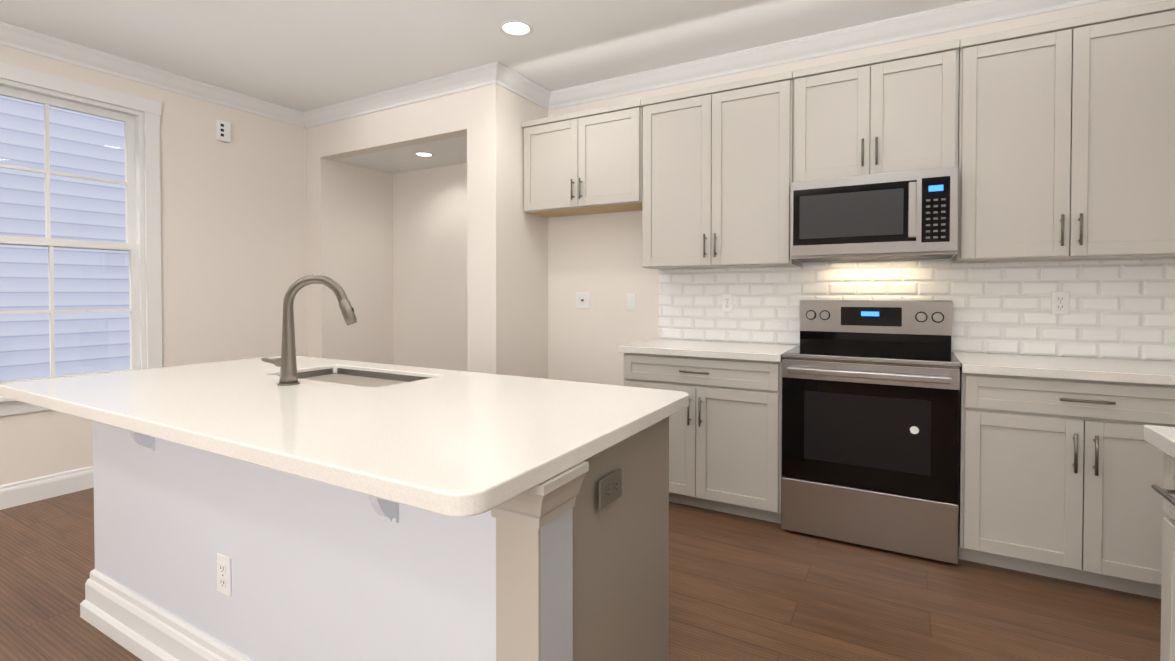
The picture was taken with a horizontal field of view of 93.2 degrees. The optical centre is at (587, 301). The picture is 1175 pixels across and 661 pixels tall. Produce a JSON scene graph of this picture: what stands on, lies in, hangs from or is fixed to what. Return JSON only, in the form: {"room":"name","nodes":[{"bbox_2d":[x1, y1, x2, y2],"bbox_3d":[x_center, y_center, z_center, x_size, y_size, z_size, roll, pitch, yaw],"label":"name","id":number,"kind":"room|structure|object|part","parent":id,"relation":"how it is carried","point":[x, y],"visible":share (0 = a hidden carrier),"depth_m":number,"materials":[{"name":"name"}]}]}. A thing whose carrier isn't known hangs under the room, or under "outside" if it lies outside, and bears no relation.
{"room":"kitchen","nodes":[
{"label":"kitchen","id":0,"kind":"room"},
{"bbox_2d":[0,44,307,484],"bbox_3d":[-3.809,-0.178,2.474,0.150,2.743,7.250,0,1,30],"label":"wall","id":1,"kind":"structure","parent":0,"point":[234,262],"depth_m":4.11,"materials":[{"name":"white paint"}]},
{"bbox_2d":[0,466,93,509],"bbox_3d":[-3.931,1.132,2.114,0.016,0.135,6.170,0,1,30],"label":"baseboard","id":2,"kind":"structure","parent":1,"relation":"attached to","point":[37,489],"depth_m":3.31,"materials":[{"name":"white wood"}]},
{"bbox_2d":[0,61,161,415],"bbox_3d":[-3.259,-0.352,3.373,0.209,2.005,1.160,0,1,30],"label":"window","id":3,"kind":"structure","parent":1,"relation":"in","point":[145,113],"depth_m":3.62,"materials":[{"name":"white"}]},
{"bbox_3d":[-3.274,-0.368,3.381,0.075,1.745,0.880,0,1,30],"label":"window sashes","id":4,"kind":"part","parent":3,"relation":"part of","materials":[{"name":"white wood"}]},
{"bbox_2d":[0,21,303,127],"bbox_3d":[-3.904,-1.490,2.060,0.078,0.105,6.170,0,1,30],"label":"crown molding","id":5,"kind":"structure","parent":1,"relation":"attached to","point":[13,36],"depth_m":3.67,"materials":[{"name":"white wood"}]},
{"bbox_2d":[216,119,230,142],"bbox_3d":[-2.726,-1.272,4.160,0.038,0.150,0.090,0,1,30],"label":"wall outlet plate","id":6,"kind":"object","parent":1,"relation":"attached to","point":[223,131],"visible":0.96,"depth_m":4.14,"materials":[{"name":"white plastic"}]},
{"bbox_2d":[307,90,467,371],"bbox_3d":[-1.396,-0.212,4.723,1.805,2.743,0.910,0,1,30],"label":"wall","id":7,"kind":"structure","parent":0,"point":[386,229],"depth_m":4.96,"materials":[{"name":"white paint"}]},
{"bbox_2d":[304,61,507,127],"bbox_3d":[-1.458,-1.522,4.169,2.048,0.105,0.078,0,1,30],"label":"crown molding","id":8,"kind":"structure","parent":7,"relation":"attached to","point":[496,72],"depth_m":4.07,"materials":[{"name":"white wood"}]},
{"bbox_2d":[414,152,434,156],"bbox_3d":[-1.341,-1.204,4.567,0.164,0.006,0.164,0,1,30],"label":"recessed light","id":9,"kind":"object","parent":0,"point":[424,154],"visible":1,"depth_m":4.58,"materials":[{"name":"white plastic"}]},
{"bbox_2d":[0,0,972,111],"bbox_3d":[-1.314,-1.553,1.026,5.900,0.050,7.250,0,1,30],"label":"ceiling","id":10,"kind":"structure","parent":0,"point":[303,55],"depth_m":3.25,"materials":[{"name":"white paint"}]},
{"bbox_2d":[499,20,532,36],"bbox_3d":[-0.407,-1.556,3.174,0.194,0.006,0.194,0,1,30],"label":"recessed light","id":11,"kind":"object","parent":10,"relation":"in","point":[517,28],"visible":1,"depth_m":3.17,"materials":[{"name":"white plastic"}]},
{"bbox_2d":[467,83,547,378],"bbox_3d":[-0.534,-0.203,4.154,0.255,2.743,0.780,0,1,30],"label":"wall","id":12,"kind":"structure","parent":0,"point":[507,274],"depth_m":3.85,"materials":[{"name":"white paint"}]},
{"bbox_2d":[498,67,551,107],"bbox_3d":[-0.444,-1.519,3.957,0.078,0.105,0.540,0,1,30],"label":"crown molding","id":13,"kind":"structure","parent":12,"relation":"attached to","point":[522,86],"depth_m":3.99,"materials":[{"name":"white wood"}]},
{"bbox_2d":[0,488,1160,660],"bbox_3d":[-1.314,1.240,1.067,5.900,0.050,7.250,0,1,30],"label":"floor","id":14,"kind":"structure","parent":0,"point":[742,588],"depth_m":2.21,"materials":[{"name":"brown wood"}]},
{"bbox_2d":[80,403,688,660],"bbox_3d":[-0.861,0.766,1.815,2.133,0.875,0.930,0,1,30],"label":"kitchen island","id":15,"kind":"object","parent":14,"relation":"on","point":[288,505],"depth_m":1.46,"materials":[{"name":"white"}]},
{"bbox_2d":[0,359,688,526],"bbox_3d":[-0.859,0.309,1.849,2.158,0.040,1.052,0,1,30],"label":"island countertop","id":16,"kind":"structure","parent":15,"relation":"on","point":[448,444],"depth_m":1.40,"materials":[{"name":"white stone"}]},
{"bbox_2d":[260,275,359,390],"bbox_3d":[-0.974,0.098,1.950,0.284,0.380,0.184,0,1,30],"label":"faucet","id":17,"kind":"object","parent":16,"relation":"on","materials":[{"name":"silver metal"}]},
{"bbox_2d":[624,355,781,523],"bbox_3d":[0.753,0.743,3.356,0.910,0.875,0.606,0,1,30],"label":"base cabinet","id":18,"kind":"object","parent":14,"relation":"on","point":[725,447],"depth_m":3.03,"materials":[{"name":"grey wood"}]},
{"bbox_2d":[618,339,797,362],"bbox_3d":[0.741,0.285,3.344,0.927,0.038,0.627,0,1,30],"label":"countertop","id":19,"kind":"structure","parent":18,"relation":"on","point":[693,349],"depth_m":3.16,"materials":[{"name":"white stone"}]},
{"bbox_2d":[782,300,960,563],"bbox_3d":[1.461,0.592,2.897,0.762,1.190,0.665,0,1,30],"label":"range","id":20,"kind":"object","parent":14,"relation":"on","point":[870,417],"visible":1,"depth_m":2.68,"materials":[{"name":"silver metal"}]},
{"bbox_2d":[958,367,1174,598],"bbox_3d":[2.182,0.755,2.538,0.836,0.875,0.606,0,1,30],"label":"base cabinet","id":21,"kind":"object","parent":14,"relation":"on","point":[1060,466],"depth_m":2.31,"materials":[{"name":"grey wood"}]},
{"bbox_2d":[952,352,1174,386],"bbox_3d":[2.211,0.298,2.503,0.917,0.038,0.627,0,1,30],"label":"countertop","id":22,"kind":"structure","parent":21,"relation":"on","point":[1157,373],"depth_m":2.39,"materials":[{"name":"white stone"}]},
{"bbox_2d":[1151,457,1174,660],"bbox_3d":[1.514,0.778,0.990,0.607,0.875,0.400,0,1,30],"label":"base cabinet","id":23,"kind":"object","parent":14,"relation":"on","point":[1167,648],"depth_m":1.27,"materials":[{"name":"grey wood"}]},
{"bbox_2d":[1143,425,1174,460],"bbox_3d":[0.751,0.341,-0.330,0.638,0.038,3.480,0,1,30],"label":"countertop","id":24,"kind":"structure","parent":23,"relation":"on","point":[1162,438],"depth_m":1.26,"materials":[{"name":"white stone"}]},
{"bbox_2d":[548,0,1174,385],"bbox_3d":[1.334,-0.193,3.448,3.690,2.743,0.150,0,1,30],"label":"wall","id":25,"kind":"structure","parent":0,"point":[598,257],"depth_m":4.03,"materials":[{"name":"white paint"}]},
{"bbox_2d":[522,99,641,217],"bbox_3d":[0.019,-0.961,3.907,0.929,0.645,0.337,0,1,30],"label":"upper cabinet","id":26,"kind":"object","parent":25,"relation":"attached to","point":[584,162],"depth_m":3.74,"materials":[{"name":"grey wood"}]},
{"bbox_2d":[576,292,589,307],"bbox_3d":[-0.037,-0.006,4.135,0.120,0.120,0.025,0,1,30],"label":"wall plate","id":27,"kind":"object","parent":25,"relation":"attached to","point":[582,299],"visible":1,"depth_m":4.14,"materials":[{"name":"white plastic"}]},
{"bbox_2d":[627,294,635,309],"bbox_3d":[0.309,0.006,3.945,0.070,0.115,0.011,0,1,30],"label":"light switch","id":28,"kind":"object","parent":25,"relation":"attached to","point":[631,301],"visible":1,"depth_m":3.94,"materials":[{"name":"white plastic"}]},
{"bbox_2d":[626,68,809,269],"bbox_3d":[0.821,-0.744,3.451,1.054,1.065,0.337,0,1,30],"label":"upper cabinet","id":29,"kind":"object","parent":25,"relation":"attached to","point":[720,163],"depth_m":3.27,"materials":[{"name":"grey wood"}]},
{"bbox_2d":[545,0,1106,109],"bbox_3d":[1.178,-1.510,3.386,3.460,0.105,0.078,0,1,30],"label":"crown molding","id":30,"kind":"structure","parent":25,"relation":"attached to","point":[973,13],"depth_m":3.27,"materials":[{"name":"white wood"}]},
{"bbox_2d":[806,39,961,180],"bbox_3d":[1.551,-0.961,3.030,0.766,0.618,0.337,0,1,30],"label":"upper cabinet","id":31,"kind":"object","parent":25,"relation":"attached to","point":[897,111],"depth_m":2.85,"materials":[{"name":"grey wood"}]},
{"bbox_2d":[790,166,958,261],"bbox_3d":[1.520,-0.438,2.985,0.762,0.418,0.435,0,1,30],"label":"microwave","id":32,"kind":"object","parent":31,"relation":"attached to","point":[906,215],"visible":1,"depth_m":2.81,"materials":[{"name":"silver metal"}]},
{"bbox_2d":[659,258,1174,360],"bbox_3d":[1.629,-0.015,3.190,2.617,0.565,0.008,0,1,30],"label":"tile backsplash","id":33,"kind":"structure","parent":25,"relation":"attached to","point":[1121,309],"depth_m":2.94,"materials":[{"name":"white tile"}]},
{"bbox_2d":[722,294,732,311],"bbox_3d":[0.905,0.011,3.595,0.070,0.115,0.008,0,1,30],"label":"outlet","id":34,"kind":"object","parent":33,"relation":"attached to","point":[727,302],"visible":1,"depth_m":3.59,"materials":[{"name":"white plastic"}]},
{"bbox_2d":[1051,291,1069,314],"bbox_3d":[2.353,0.009,2.766,0.070,0.115,0.008,0,1,30],"label":"outlet","id":35,"kind":"object","parent":33,"relation":"attached to","point":[1060,302],"visible":1,"depth_m":2.76,"materials":[{"name":"white plastic"}]},
{"bbox_2d":[953,0,1174,262],"bbox_3d":[2.219,-0.732,2.651,0.908,1.065,0.337,0,1,30],"label":"upper cabinet","id":36,"kind":"object","parent":25,"relation":"attached to","point":[1054,141],"depth_m":2.49,"materials":[{"name":"grey wood"}]},
{"label":"outside","id":37,"kind":"structure","parent":0,"visible":0},
{"bbox_2d":[0,95,129,380],"bbox_3d":[-6.142,-2.856,5.758,0.100,10.000,20.000,0,1,30],"label":"siding","id":38,"kind":"object","parent":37,"point":[30,261],"depth_m":6.21,"materials":[{"name":"plastic"}]}
]}

